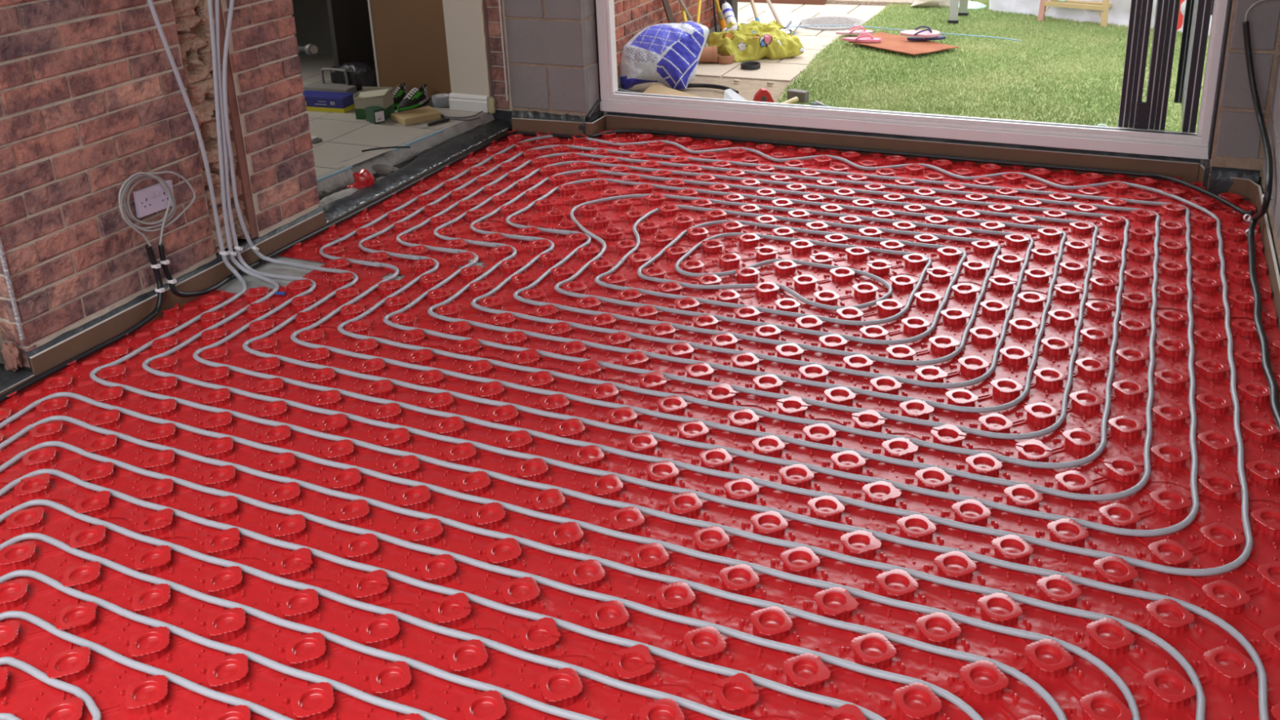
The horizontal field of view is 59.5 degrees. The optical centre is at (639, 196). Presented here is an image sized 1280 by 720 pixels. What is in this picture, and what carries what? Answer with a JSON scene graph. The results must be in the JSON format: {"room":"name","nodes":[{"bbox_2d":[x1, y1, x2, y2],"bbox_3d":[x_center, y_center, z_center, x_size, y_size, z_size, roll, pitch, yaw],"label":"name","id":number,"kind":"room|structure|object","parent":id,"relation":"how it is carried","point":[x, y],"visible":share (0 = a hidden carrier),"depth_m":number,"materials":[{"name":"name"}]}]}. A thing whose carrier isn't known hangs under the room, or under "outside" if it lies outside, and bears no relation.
{"room":"building under construction","nodes":[
{"label":"building under construction","id":0,"kind":"room"},
{"bbox_2d":[0,0,319,375],"bbox_3d":[-1.595,-0.774,3.465,0.113,2.572,1.302,6,21,24],"label":"wall","id":1,"kind":"structure","parent":0,"point":[91,99],"depth_m":3.47,"materials":[{"name":"red brick"}]},
{"bbox_2d":[0,236,25,339],"bbox_3d":[-1.817,-0.659,2.845,0.014,2.260,0.018,6,21,24],"label":"bead","id":2,"kind":"object","parent":1,"relation":"attached to","point":[2,257],"visible":1,"depth_m":3.16,"materials":[{"name":"grey metal"}]},
{"bbox_2d":[120,174,175,246],"bbox_3d":[-1.557,0.035,3.542,0.028,0.235,0.214,6,21,21],"label":"coiled cable","id":3,"kind":"object","parent":1,"relation":"attached to","point":[148,177],"visible":1,"depth_m":3.50,"materials":[{"name":"grey plastic"}]},
{"bbox_2d":[133,180,173,217],"bbox_3d":[-1.556,0.005,3.592,0.018,0.092,0.149,6,21,24],"label":"double socket","id":4,"kind":"object","parent":1,"relation":"attached to","point":[149,200],"visible":0.99,"depth_m":3.57,"materials":[{"name":"grey plastic"}]},
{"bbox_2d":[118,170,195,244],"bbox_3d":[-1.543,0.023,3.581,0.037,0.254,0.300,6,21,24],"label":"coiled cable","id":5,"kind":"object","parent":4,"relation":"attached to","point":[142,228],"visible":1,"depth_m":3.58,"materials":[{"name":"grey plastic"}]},
{"bbox_2d":[21,206,323,374],"bbox_3d":[-1.510,0.286,3.812,0.027,0.096,1.310,6,21,24],"label":"strip","id":6,"kind":"object","parent":1,"relation":"attached to","point":[256,240],"visible":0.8,"depth_m":3.62,"materials":[{"name":"black plastic"}]},
{"bbox_2d":[291,0,333,55],"bbox_3d":[-2.273,-1.512,5.321,2.800,2.350,3.100,6,21,24],"label":"wall","id":7,"kind":"structure","parent":0,"point":[311,17],"depth_m":7.08,"materials":[{"name":"grey paint"}]},
{"bbox_2d":[297,44,318,55],"bbox_3d":[-1.825,-0.774,5.881,0.347,0.084,0.064,9,22,30],"label":"pipe","id":8,"kind":"object","parent":7,"relation":"attached to","point":[309,49],"visible":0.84,"depth_m":5.79,"materials":[{"name":"grey metal"}]},
{"bbox_2d":[492,110,1261,190],"bbox_3d":[0.915,-0.200,5.095,3.580,0.222,0.278,6,21,24],"label":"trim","id":9,"kind":"structure","parent":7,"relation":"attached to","point":[504,115],"depth_m":5.43,"materials":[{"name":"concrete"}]},
{"bbox_2d":[297,53,484,179],"bbox_3d":[-2.249,-0.452,6.077,3.087,0.150,3.645,6,21,24],"label":"floor","id":10,"kind":"structure","parent":0,"point":[344,136],"depth_m":5.35,"materials":[{"name":"grey tile"}]},
{"bbox_2d":[302,90,355,112],"bbox_3d":[-1.628,-0.494,5.785,0.304,0.075,0.126,5,20,19],"label":"cardboard box","id":11,"kind":"object","parent":10,"relation":"on","point":[315,100],"visible":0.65,"depth_m":5.73,"materials":[{"name":"blue cardboard"}]},
{"bbox_2d":[302,67,358,93],"bbox_3d":[-1.667,-0.633,6.090,0.300,0.139,0.160,6,21,24],"label":"tray","id":12,"kind":"object","parent":11,"relation":"on","point":[322,85],"visible":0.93,"depth_m":6.05,"materials":[{"name":"grey plastic"}]},
{"bbox_2d":[326,0,374,66],"bbox_3d":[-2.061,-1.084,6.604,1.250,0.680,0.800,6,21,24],"label":"door","id":13,"kind":"structure","parent":10,"relation":"on","point":[348,20],"depth_m":6.20,"materials":[{"name":"brown wood"}]},
{"bbox_2d":[329,61,377,91],"bbox_3d":[-1.559,-0.653,6.136,0.304,0.178,0.183,6,21,24],"label":"bag","id":14,"kind":"object","parent":10,"relation":"on","point":[360,74],"visible":0.61,"depth_m":6.05,"materials":[{"name":"black plastic"}]},
{"bbox_2d":[364,106,385,124],"bbox_3d":[-1.299,-0.404,5.497,0.060,0.070,0.087,-18,25,-37],"label":"box","id":15,"kind":"object","parent":10,"relation":"on","point":[374,114],"visible":1,"depth_m":5.47,"materials":[{"name":"green cardboard"}]},
{"bbox_2d":[352,84,399,119],"bbox_3d":[-1.304,-0.473,5.563,0.204,0.156,0.118,2,20,12],"label":"carton","id":16,"kind":"object","parent":10,"relation":"on","point":[381,96],"visible":0.83,"depth_m":5.54,"materials":[{"name":"beige cardboard"}]},
{"bbox_2d":[392,82,407,109],"bbox_3d":[-1.269,-0.521,5.793,0.090,0.094,0.270,2,20,12],"label":"trainer","id":17,"kind":"object","parent":10,"relation":"on","point":[400,92],"visible":0.47,"depth_m":5.78,"materials":[{"name":"black"}]},
{"bbox_2d":[396,84,429,112],"bbox_3d":[-1.169,-0.509,5.746,0.090,0.094,0.270,6,21,22],"label":"trainer","id":18,"kind":"object","parent":10,"relation":"on","point":[416,98],"visible":1,"depth_m":5.72,"materials":[{"name":"black fabric"}]},
{"bbox_2d":[391,106,440,125],"bbox_3d":[-1.096,-0.401,5.518,0.214,0.034,0.156,-16,24,-34],"label":"wood block","id":19,"kind":"object","parent":10,"relation":"on","point":[406,117],"visible":1,"depth_m":5.48,"materials":[{"name":"beige wood"}]},
{"bbox_2d":[431,93,449,107],"bbox_3d":[-1.019,-0.498,5.763,0.102,0.050,0.102,6,21,24],"label":"tape roll","id":20,"kind":"object","parent":10,"relation":"on","point":[442,100],"visible":0.9,"depth_m":5.72,"materials":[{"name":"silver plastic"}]},
{"bbox_2d":[440,111,483,120],"bbox_3d":[-0.873,-0.394,5.503,0.225,0.012,0.149,-8,20,-15],"label":"pliers","id":21,"kind":"object","parent":10,"relation":"on","point":[442,115],"visible":1,"depth_m":5.50,"materials":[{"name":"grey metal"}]},
{"bbox_2d":[272,129,512,258],"bbox_3d":[-1.142,-0.026,4.953,0.340,0.104,1.760,6,21,24],"label":"bed","id":22,"kind":"object","parent":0,"point":[508,130],"depth_m":4.97,"materials":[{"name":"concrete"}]},
{"bbox_2d":[318,187,358,207],"bbox_3d":[-1.253,0.014,4.553,0.095,0.048,0.360,6,21,24],"label":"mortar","id":23,"kind":"object","parent":22,"relation":"on","point":[325,201],"visible":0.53,"depth_m":4.55,"materials":[{"name":"grey concrete"}]},
{"bbox_2d":[352,168,374,186],"bbox_3d":[-1.159,-0.068,4.703,0.083,0.104,0.049,-2,19,2],"label":"scrap","id":24,"kind":"object","parent":22,"relation":"on","point":[363,177],"visible":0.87,"depth_m":4.68,"materials":[{"name":"red plastic"}]},
{"bbox_2d":[371,164,398,175],"bbox_3d":[-1.156,-0.122,4.961,0.191,0.039,0.070,6,21,24],"label":"stone","id":25,"kind":"object","parent":22,"relation":"on","point":[381,169],"visible":0.61,"depth_m":4.93,"materials":[{"name":"stone"}]},
{"bbox_2d":[322,119,511,222],"bbox_3d":[-0.998,-0.154,5.017,0.165,0.043,1.440,6,21,24],"label":"threshold strip","id":26,"kind":"object","parent":22,"relation":"on","point":[428,158],"visible":0.94,"depth_m":4.97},
{"bbox_2d":[325,128,508,225],"bbox_3d":[-0.942,-0.111,4.969,0.013,0.038,1.394,6,21,24],"label":"foam","id":27,"kind":"object","parent":22,"relation":"on","point":[506,131],"depth_m":4.88,"materials":[{"name":"grey"}]},
{"bbox_2d":[315,111,494,200],"bbox_3d":[-1.269,-0.077,4.845,0.123,0.121,1.996,9,22,29],"label":"threshold","id":28,"kind":"object","parent":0,"point":[398,157],"visible":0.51,"depth_m":5.05,"materials":[{"name":"grey"}]},
{"bbox_2d":[442,0,599,117],"bbox_3d":[-0.591,-1.569,5.290,0.749,2.352,0.320,6,21,24],"label":"wall","id":29,"kind":"structure","parent":0,"point":[550,46],"depth_m":5.45,"materials":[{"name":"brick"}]},
{"bbox_2d":[367,0,451,98],"bbox_3d":[-1.185,-1.470,5.597,0.552,1.994,0.040,6,21,24],"label":"wooden door","id":30,"kind":"structure","parent":29,"relation":"in","point":[409,40],"depth_m":5.83,"materials":[{"name":"brown wood"}]},
{"bbox_2d":[448,93,488,112],"bbox_3d":[-0.861,-0.474,5.630,0.224,0.082,0.018,6,21,24],"label":"baseboard","id":31,"kind":"structure","parent":29,"relation":"attached to","point":[465,102],"depth_m":5.62,"materials":[{"name":"grey paint"}]},
{"bbox_2d":[511,110,586,134],"bbox_3d":[-0.446,-0.363,5.516,0.410,0.115,0.041,6,21,24],"label":"roof membrane","id":32,"kind":"object","parent":29,"relation":"attached to","point":[516,114],"visible":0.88,"depth_m":5.49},
{"bbox_2d":[3,137,1272,719],"bbox_3d":[-0.501,0.948,2.106,3.360,0.096,7.000,6,21,24],"label":"floor","id":33,"kind":"structure","parent":0,"point":[234,286],"depth_m":3.96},
{"bbox_2d":[0,373,35,395],"bbox_3d":[-2.069,0.764,2.615,0.009,0.026,1.500,6,21,24],"label":"foam","id":34,"kind":"object","parent":33,"relation":"on","point":[31,376],"visible":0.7,"depth_m":3.20,"materials":[{"name":"grey"}]},
{"bbox_2d":[0,482,187,670],"bbox_3d":[-1.730,0.907,2.171,1.000,0.025,1.271,6,21,24],"label":"panel","id":35,"kind":"object","parent":33,"relation":"on","point":[34,597],"visible":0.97,"depth_m":2.44,"materials":[{"name":"red plastic"}]},
{"bbox_2d":[29,210,325,376],"bbox_3d":[-1.495,0.297,3.807,0.009,0.078,1.300,6,21,24],"label":"foam","id":36,"kind":"object","parent":33,"relation":"on","point":[45,360],"visible":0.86,"depth_m":3.63,"materials":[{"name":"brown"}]},
{"bbox_2d":[0,301,437,546],"bbox_3d":[-1.279,0.559,3.112,1.000,0.027,1.071,6,21,24],"label":"panel","id":37,"kind":"object","parent":33,"relation":"on","point":[75,378],"visible":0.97,"depth_m":3.05,"materials":[{"name":"red plastic"}]},
{"bbox_2d":[0,244,164,403],"bbox_3d":[-1.871,0.514,2.948,0.042,0.247,1.591,6,21,24],"label":"conduit","id":38,"kind":"object","parent":37,"relation":"on","point":[156,311],"visible":0.99,"depth_m":3.43,"materials":[{"name":"black"}]},
{"bbox_2d":[0,0,1269,719],"bbox_3d":[-0.737,-0.159,1.464,3.164,2.416,3.625,6,21,24],"label":"pipe","id":39,"kind":"object","parent":37,"relation":"on","point":[31,670],"visible":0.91,"depth_m":2.32,"materials":[{"name":"grey plastic"}]},
{"bbox_2d":[191,205,585,351],"bbox_3d":[-0.868,0.244,3.968,1.000,0.026,1.071,6,21,24],"label":"panel","id":40,"kind":"object","parent":33,"relation":"on","point":[417,316],"visible":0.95,"depth_m":3.89,"materials":[{"name":"red plastic"}]},
{"bbox_2d":[0,537,787,719],"bbox_3d":[-0.662,1.027,1.704,1.456,0.027,1.271,6,21,24],"label":"panel","id":41,"kind":"object","parent":33,"relation":"on","point":[120,691],"visible":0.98,"depth_m":2.12,"materials":[{"name":"red plastic"}]},
{"bbox_2d":[375,139,671,232],"bbox_3d":[-0.458,-0.073,4.823,1.000,0.026,1.071,6,21,24],"label":"panel","id":42,"kind":"object","parent":33,"relation":"on","point":[553,211],"visible":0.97,"depth_m":4.75,"materials":[{"name":"red plastic"}]},
{"bbox_2d":[157,128,1254,297],"bbox_3d":[0.225,-0.171,4.695,3.788,0.233,1.861,-4,19,-5],"label":"conduit","id":43,"kind":"object","parent":42,"relation":"on","point":[161,247],"visible":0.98,"depth_m":4.72,"materials":[{"name":"black plastic"}]},
{"bbox_2d":[168,346,905,719],"bbox_3d":[-0.211,0.680,2.645,1.456,0.026,1.071,6,21,24],"label":"panel","id":44,"kind":"object","parent":33,"relation":"on","point":[736,695],"visible":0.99,"depth_m":2.52,"materials":[{"name":"red plastic"}]},
{"bbox_2d":[511,115,606,138],"bbox_3d":[-0.404,-0.338,5.491,0.471,0.080,0.138,-1,19,3],"label":"foam","id":45,"kind":"object","parent":33,"relation":"on","point":[562,127],"visible":0.84,"depth_m":5.49,"materials":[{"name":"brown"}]},
{"bbox_2d":[502,129,704,156],"bbox_3d":[-0.192,-0.278,5.380,1.000,0.026,0.371,6,21,24],"label":"panel","id":46,"kind":"object","parent":33,"relation":"on","point":[654,147],"visible":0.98,"depth_m":5.34,"materials":[{"name":"red plastic"}]},
{"bbox_2d":[424,232,968,442],"bbox_3d":[0.199,0.364,3.500,1.456,0.026,1.071,6,21,24],"label":"panel","id":47,"kind":"object","parent":33,"relation":"on","point":[837,286],"visible":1,"depth_m":3.42,"materials":[{"name":"red plastic"}]},
{"bbox_2d":[192,0,1253,576],"bbox_3d":[0.253,-0.917,3.519,3.155,2.415,2.532,6,21,24],"label":"pipe","id":48,"kind":"object","parent":47,"relation":"on","point":[222,84],"visible":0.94,"depth_m":3.39,"materials":[{"name":"grey plastic"}]},
{"bbox_2d":[575,156,1001,285],"bbox_3d":[0.610,0.048,4.356,1.456,0.026,1.071,6,21,24],"label":"panel","id":49,"kind":"object","parent":33,"relation":"on","point":[660,228],"visible":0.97,"depth_m":4.26,"materials":[{"name":"red plastic"}]},
{"bbox_2d":[676,138,1014,192],"bbox_3d":[0.876,-0.158,4.912,1.456,0.026,0.371,6,21,24],"label":"panel","id":50,"kind":"object","parent":33,"relation":"on","point":[873,160],"visible":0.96,"depth_m":4.90,"materials":[{"name":"red plastic"}]},
{"bbox_2d":[606,115,1199,182],"bbox_3d":[1.038,-0.231,5.017,2.637,0.082,0.009,6,21,24],"label":"foam","id":51,"kind":"object","parent":33,"relation":"on","point":[1188,171],"visible":0.86,"depth_m":4.93,"materials":[{"name":"grey"}]},
{"bbox_2d":[759,433,1279,719],"bbox_3d":[0.837,0.797,2.186,0.956,0.027,1.071,6,21,24],"label":"panel","id":52,"kind":"object","parent":33,"relation":"on","point":[1246,597],"visible":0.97,"depth_m":2.20,"materials":[{"name":"red plastic"}]},
{"bbox_2d":[884,282,1279,515],"bbox_3d":[1.247,0.482,3.042,0.956,0.026,1.071,6,21,24],"label":"panel","id":53,"kind":"object","parent":33,"relation":"on","point":[1122,459],"visible":0.97,"depth_m":2.97,"materials":[{"name":"red plastic"}]},
{"bbox_2d":[1242,21,1279,435],"bbox_3d":[1.620,0.188,2.815,0.127,0.678,3.232,6,21,24],"label":"electrical cable","id":54,"kind":"object","parent":53,"relation":"on","point":[1264,349],"visible":1,"depth_m":3.75,"materials":[{"name":"black"}]},
{"bbox_2d":[955,187,1278,326],"bbox_3d":[1.657,0.166,3.897,0.956,0.026,1.071,6,21,24],"label":"panel","id":55,"kind":"object","parent":33,"relation":"on","point":[1138,275],"visible":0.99,"depth_m":3.81,"materials":[{"name":"red plastic"}]},
{"bbox_2d":[995,165,1256,214],"bbox_3d":[1.924,-0.039,4.453,0.956,0.026,0.371,6,21,24],"label":"panel","id":56,"kind":"object","parent":33,"relation":"on","point":[1064,177],"visible":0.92,"depth_m":4.46,"materials":[{"name":"red plastic"}]},
{"bbox_2d":[1197,164,1279,335],"bbox_3d":[1.227,0.768,2.140,0.206,0.080,5.389,6,21,24],"label":"foam","id":57,"kind":"object","parent":33,"relation":"on","point":[1251,191],"visible":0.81,"depth_m":3.89,"materials":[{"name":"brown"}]},
{"bbox_2d":[613,0,720,89],"bbox_3d":[-0.108,-2.003,6.685,0.256,2.791,2.701,6,21,24],"label":"wall","id":58,"kind":"structure","parent":0,"point":[631,16],"depth_m":6.94,"materials":[{"name":"brick"}]},
{"bbox_2d":[626,75,791,102],"bbox_3d":[3.815,-2.066,10.811,16.000,0.288,13.060,6,21,24],"label":"ground","id":59,"kind":"structure","parent":0,"point":[747,89],"depth_m":6.73,"materials":[{"name":"stone"}]},
{"bbox_2d":[619,21,709,89],"bbox_3d":[0.145,-0.849,6.714,0.563,0.377,0.283,-3,19,-3],"label":"sack","id":60,"kind":"object","parent":59,"relation":"on","point":[668,55],"visible":0.99,"depth_m":6.63,"materials":[{"name":"blue plastic"}]},
{"bbox_2d":[643,83,699,97],"bbox_3d":[0.208,-0.563,6.378,0.170,0.046,0.607,-17,24,-36],"label":"cardboard sheet","id":61,"kind":"object","parent":59,"relation":"on","point":[655,88],"visible":0.29,"depth_m":6.50,"materials":[{"name":"beige cardboard"}]},
{"bbox_2d":[686,83,738,93],"bbox_3d":[0.441,-0.646,6.630,0.374,0.025,0.089,13,24,36],"label":"hose","id":62,"kind":"object","parent":59,"relation":"on","point":[690,85],"visible":0.85,"depth_m":6.67,"materials":[{"name":"black rubber"}]},
{"bbox_2d":[723,88,746,100],"bbox_3d":[0.523,-0.551,6.320,0.108,0.044,0.320,-8,20,-17],"label":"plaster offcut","id":63,"kind":"object","parent":59,"relation":"on","point":[729,94],"visible":0.47,"depth_m":6.36,"materials":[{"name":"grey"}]},
{"bbox_2d":[752,88,773,102],"bbox_3d":[0.688,-0.556,6.239,0.115,0.097,0.053,-3,19,-3],"label":"reel","id":64,"kind":"object","parent":59,"relation":"on","point":[762,95],"visible":0.83,"depth_m":6.21,"materials":[{"name":"red plastic"}]},
{"bbox_2d":[737,0,826,4],"bbox_3d":[0.349,-1.738,9.763,2.588,0.065,0.055,6,21,24],"label":"edging","id":65,"kind":"object","parent":59,"relation":"on","point":[788,2],"visible":0.28,"depth_m":9.32,"materials":[{"name":"brown"}]},
{"bbox_2d":[826,0,972,5],"bbox_3d":[1.236,-1.957,10.312,3.720,0.050,1.740,6,21,24],"label":"planting bed","id":66,"kind":"object","parent":59,"relation":"on","point":[874,2],"visible":0.33,"depth_m":9.14,"materials":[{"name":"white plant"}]},
{"bbox_2d":[694,1,885,82],"bbox_3d":[0.642,-1.447,9.012,2.968,0.051,4.038,6,21,24],"label":"patio","id":67,"kind":"object","parent":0,"point":[785,69],"visible":0.24,"depth_m":8.01,"materials":[{"name":"beige stone"}]},
{"bbox_2d":[661,0,675,22],"bbox_3d":[0.183,-1.172,7.121,0.272,0.727,0.041,-14,22,-30],"label":"timber post","id":68,"kind":"object","parent":67,"relation":"on","point":[666,5],"visible":0.44,"depth_m":7.10,"materials":[{"name":"brown wood"}]},
{"bbox_2d":[698,45,717,63],"bbox_3d":[0.419,-0.928,7.313,0.165,0.116,0.116,-2,19,0],"label":"plant pot","id":69,"kind":"object","parent":67,"relation":"on","point":[708,55],"visible":0.52,"depth_m":7.27,"materials":[{"name":"ceramic"}]},
{"bbox_2d":[715,0,726,31],"bbox_3d":[0.528,-1.425,7.890,0.047,0.676,0.301,15,26,41],"label":"strimmer","id":70,"kind":"object","parent":67,"relation":"on","point":[722,21],"visible":0.59,"depth_m":7.97,"materials":[{"name":"orange plastic"}]},
{"bbox_2d":[717,53,734,64],"bbox_3d":[0.557,-0.904,7.312,0.120,0.054,0.120,6,21,24],"label":"plant pot","id":71,"kind":"object","parent":67,"relation":"on","point":[722,60],"visible":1,"depth_m":7.27,"materials":[{"name":"ceramic"}]},
{"bbox_2d":[719,0,737,31],"bbox_3d":[0.606,-2.316,7.804,0.100,2.390,0.120,6,21,24],"label":"gate post","id":72,"kind":"object","parent":67,"relation":"on","point":[734,3],"visible":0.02,"depth_m":8.10,"materials":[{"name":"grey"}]},
{"bbox_2d":[721,0,737,24],"bbox_3d":[0.643,-1.177,7.764,0.073,0.310,0.413,-6,20,-11],"label":"can","id":73,"kind":"object","parent":67,"relation":"on","point":[728,14],"visible":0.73,"depth_m":7.80,"materials":[{"name":"white metal"}]},
{"bbox_2d":[722,8,735,21],"bbox_3d":[0.622,-1.266,7.825,0.073,0.106,0.107,-6,20,-11],"label":"print","id":74,"kind":"object","parent":73,"relation":"attached to","point":[728,14],"depth_m":7.79,"materials":[{"name":"blue"}]},
{"bbox_2d":[740,61,760,70],"bbox_3d":[0.705,-0.838,7.139,0.126,0.032,0.126,6,21,24],"label":"ring","id":75,"kind":"object","parent":67,"relation":"on","point":[747,65],"visible":1,"depth_m":7.11,"materials":[{"name":"grey rubber"}]},
{"bbox_2d":[706,19,804,62],"bbox_3d":[0.764,-1.043,7.401,0.638,0.242,0.284,-2,19,2],"label":"bag","id":76,"kind":"object","parent":67,"relation":"on","point":[754,40],"visible":0.94,"depth_m":7.33,"materials":[{"name":"yellow"}]},
{"bbox_2d":[784,19,802,31],"bbox_3d":[1.123,-1.255,8.197,0.120,0.078,0.110,-18,25,-37],"label":"shovel","id":77,"kind":"object","parent":67,"relation":"on","point":[794,23],"visible":0.69,"depth_m":8.21,"materials":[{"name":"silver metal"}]},
{"bbox_2d":[799,16,865,31],"bbox_3d":[1.435,-1.311,8.433,0.520,0.016,0.520,6,21,24],"label":"manhole cover","id":78,"kind":"object","parent":67,"relation":"on","point":[819,20],"visible":0.91,"depth_m":8.41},
{"bbox_2d":[775,0,1209,133],"bbox_3d":[4.225,-0.914,6.961,5.943,0.001,6.040,6,21,24],"label":"lawn","id":79,"kind":"structure","parent":0,"point":[921,8],"depth_m":6.63,"materials":[{"name":"green plant"}]},
{"bbox_2d":[782,88,808,103],"bbox_3d":[0.816,-0.529,6.164,0.110,0.064,0.297,11,23,33],"label":"mallet","id":80,"kind":"object","parent":79,"relation":"on","point":[794,95],"visible":0.83,"depth_m":6.22,"materials":[{"name":"brown"}]},
{"bbox_2d":[835,26,873,35],"bbox_3d":[1.509,-1.174,7.876,0.260,0.049,0.098,-1,19,5],"label":"flip flop","id":81,"kind":"object","parent":79,"relation":"on","point":[855,32],"visible":0.98,"depth_m":7.86,"materials":[{"name":"pink plastic"}]},
{"bbox_2d":[848,31,959,54],"bbox_3d":[1.725,-1.025,7.478,0.389,0.012,0.698,-15,23,-32],"label":"door mat","id":82,"kind":"object","parent":79,"relation":"on","point":[893,42],"visible":0.89,"depth_m":7.41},
{"bbox_2d":[842,32,880,42],"bbox_3d":[1.496,-1.079,7.556,0.260,0.049,0.098,5,20,19],"label":"flip flop","id":83,"kind":"object","parent":82,"relation":"on","point":[860,38],"visible":1,"depth_m":7.53,"materials":[{"name":"pink plastic"}]},
{"bbox_2d":[906,35,946,40],"bbox_3d":[1.926,-1.085,7.524,0.260,0.049,0.098,-2,19,0],"label":"flip flop","id":84,"kind":"object","parent":82,"relation":"on","point":[940,37],"visible":0.67,"depth_m":7.50,"materials":[{"name":"blue plastic"}]},
{"bbox_2d":[900,26,940,37],"bbox_3d":[1.873,-1.108,7.486,0.260,0.063,0.098,2,20,12],"label":"flip flop","id":85,"kind":"object","parent":84,"relation":"on","point":[927,33],"visible":1,"depth_m":7.47,"materials":[{"name":"pink plastic"}]},
{"bbox_2d":[787,25,1020,41],"bbox_3d":[1.831,-1.159,7.826,1.630,0.008,0.184,8,22,27],"label":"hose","id":86,"kind":"object","parent":79,"relation":"on","point":[806,25],"visible":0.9,"depth_m":7.89,"materials":[{"name":"blue"}]},
{"bbox_2d":[910,0,950,7],"bbox_3d":[2.305,-1.559,8.862,0.339,0.134,0.168,-2,19,0],"label":"sack","id":87,"kind":"object","parent":79,"relation":"on","point":[917,3],"visible":0.83,"depth_m":8.81,"materials":[{"name":"beige"}]},
{"bbox_2d":[947,0,968,24],"bbox_3d":[2.341,-1.980,8.098,0.074,1.413,0.368,8,22,27],"label":"step ladder","id":88,"kind":"object","parent":79,"relation":"on","point":[963,4],"visible":0.97,"depth_m":8.17,"materials":[{"name":"silver metal"}]},
{"bbox_2d":[958,0,986,9],"bbox_3d":[2.594,-1.513,8.808,0.260,0.040,0.259,6,21,24],"label":"disc","id":89,"kind":"object","parent":79,"relation":"on","point":[971,4],"visible":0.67,"depth_m":8.73,"materials":[{"name":"white"}]},
{"bbox_2d":[1037,0,1111,26],"bbox_3d":[3.149,-1.570,7.988,0.488,0.643,0.315,14,25,38],"label":"trestle","id":90,"kind":"object","parent":79,"relation":"on","point":[1104,5],"visible":0.89,"depth_m":7.98,"materials":[{"name":"brown wood"}]},
{"bbox_2d":[1049,0,1111,7],"bbox_3d":[3.188,-1.403,8.078,0.423,0.022,0.100,14,25,38],"label":"shelf","id":91,"kind":"object","parent":90,"relation":"attached to","point":[1052,2],"depth_m":8.04,"materials":[{"name":"brown wood"}]},
{"bbox_2d":[988,0,1212,35],"bbox_3d":[3.390,-2.042,7.894,0.496,1.600,2.134,-18,25,-38],"label":"pile","id":92,"kind":"object","parent":79,"relation":"on","point":[1119,11],"visible":0.3,"depth_m":8.09,"materials":[{"name":"white"}]},
{"bbox_2d":[1209,0,1279,177],"bbox_3d":[2.304,-1.243,4.036,0.178,2.361,0.292,6,21,24],"label":"wall","id":93,"kind":"structure","parent":0,"point":[1237,143],"depth_m":4.19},
{"bbox_2d":[1208,166,1260,195],"bbox_3d":[2.294,-0.060,4.326,0.165,0.120,0.035,6,21,24],"label":"roof membrane","id":94,"kind":"object","parent":93,"relation":"attached to","point":[1220,181],"visible":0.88,"depth_m":4.32,"materials":[{"name":"black plastic"}]},
{"bbox_2d":[1260,48,1279,275],"bbox_3d":[1.035,-0.080,1.072,0.127,2.501,7.140,6,21,24],"label":"wall","id":95,"kind":"structure","parent":0,"point":[1273,213],"depth_m":3.88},
{"bbox_3d":[-2.719,0.982,2.189,0.798,0.066,2.900,6,21,24],"label":"floor","id":96,"kind":"structure","parent":0,"visible":0},
{"bbox_2d":[0,363,33,391],"bbox_3d":[-2.228,0.721,2.675,0.353,0.023,1.500,6,21,24],"label":"roof membrane","id":97,"kind":"object","parent":96,"relation":"on","point":[7,378],"visible":0.92,"depth_m":3.23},
{"bbox_2d":[0,341,22,372],"bbox_3d":[-1.817,0.463,3.235,0.058,0.097,0.034,6,21,24],"label":"fragment","id":98,"kind":"object","parent":97,"relation":"on","point":[11,353],"visible":1,"depth_m":3.22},
{"bbox_3d":[0.951,-2.386,4.264,2.720,0.250,0.290,6,21,24],"label":"wall","id":99,"kind":"structure","parent":0,"visible":0},
{"bbox_2d":[594,0,1232,159],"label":"door frame","id":100,"kind":"structure","parent":99,"relation":"in","point":[1108,139],"depth_m":4.90,"materials":[{"name":"white"}]},
{"bbox_2d":[607,111,1199,182],"bbox_3d":[1.047,-0.246,5.032,2.640,0.100,0.033,6,21,24],"label":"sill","id":101,"kind":"structure","parent":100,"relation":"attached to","point":[646,116],"depth_m":4.92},
{"bbox_2d":[1117,0,1142,128],"bbox_3d":[2.128,-1.332,4.662,0.040,1.955,0.792,6,21,24],"label":"door leaf","id":102,"kind":"structure","parent":100,"relation":"attached to","point":[1135,5],"depth_m":4.56,"materials":[{"name":"black"}]},
{"bbox_2d":[1128,0,1153,129],"bbox_3d":[2.177,-1.320,4.633,0.072,1.963,0.809,6,21,24],"label":"door leaf","id":103,"kind":"structure","parent":100,"relation":"attached to","point":[1140,110],"depth_m":4.55,"materials":[{"name":"black"}]},
{"bbox_2d":[1146,0,1168,129],"bbox_3d":[2.217,-1.322,4.623,0.040,1.955,0.792,6,21,24],"label":"door leaf","id":104,"kind":"structure","parent":100,"relation":"attached to","point":[1162,7],"depth_m":4.51,"materials":[{"name":"black"}]},
{"bbox_2d":[1154,0,1180,130],"bbox_3d":[2.254,-1.318,4.606,0.040,1.955,0.792,6,21,24],"label":"door leaf","id":105,"kind":"structure","parent":100,"relation":"attached to","point":[1173,5],"depth_m":4.50,"materials":[{"name":"black"}]},
{"bbox_2d":[1181,0,1212,133],"bbox_3d":[2.293,-1.261,4.439,0.050,1.955,0.512,6,21,24],"label":"door leaf","id":106,"kind":"structure","parent":100,"relation":"attached to","point":[1202,10],"depth_m":4.47,"materials":[{"name":"black"}]},
{"bbox_2d":[1173,0,1213,103],"bbox_3d":[2.515,-1.427,4.888,0.082,1.955,0.612,10,23,31],"label":"door leaf","id":107,"kind":"structure","parent":106,"relation":"attached to","point":[1189,3],"depth_m":4.90,"materials":[{"name":"black"}]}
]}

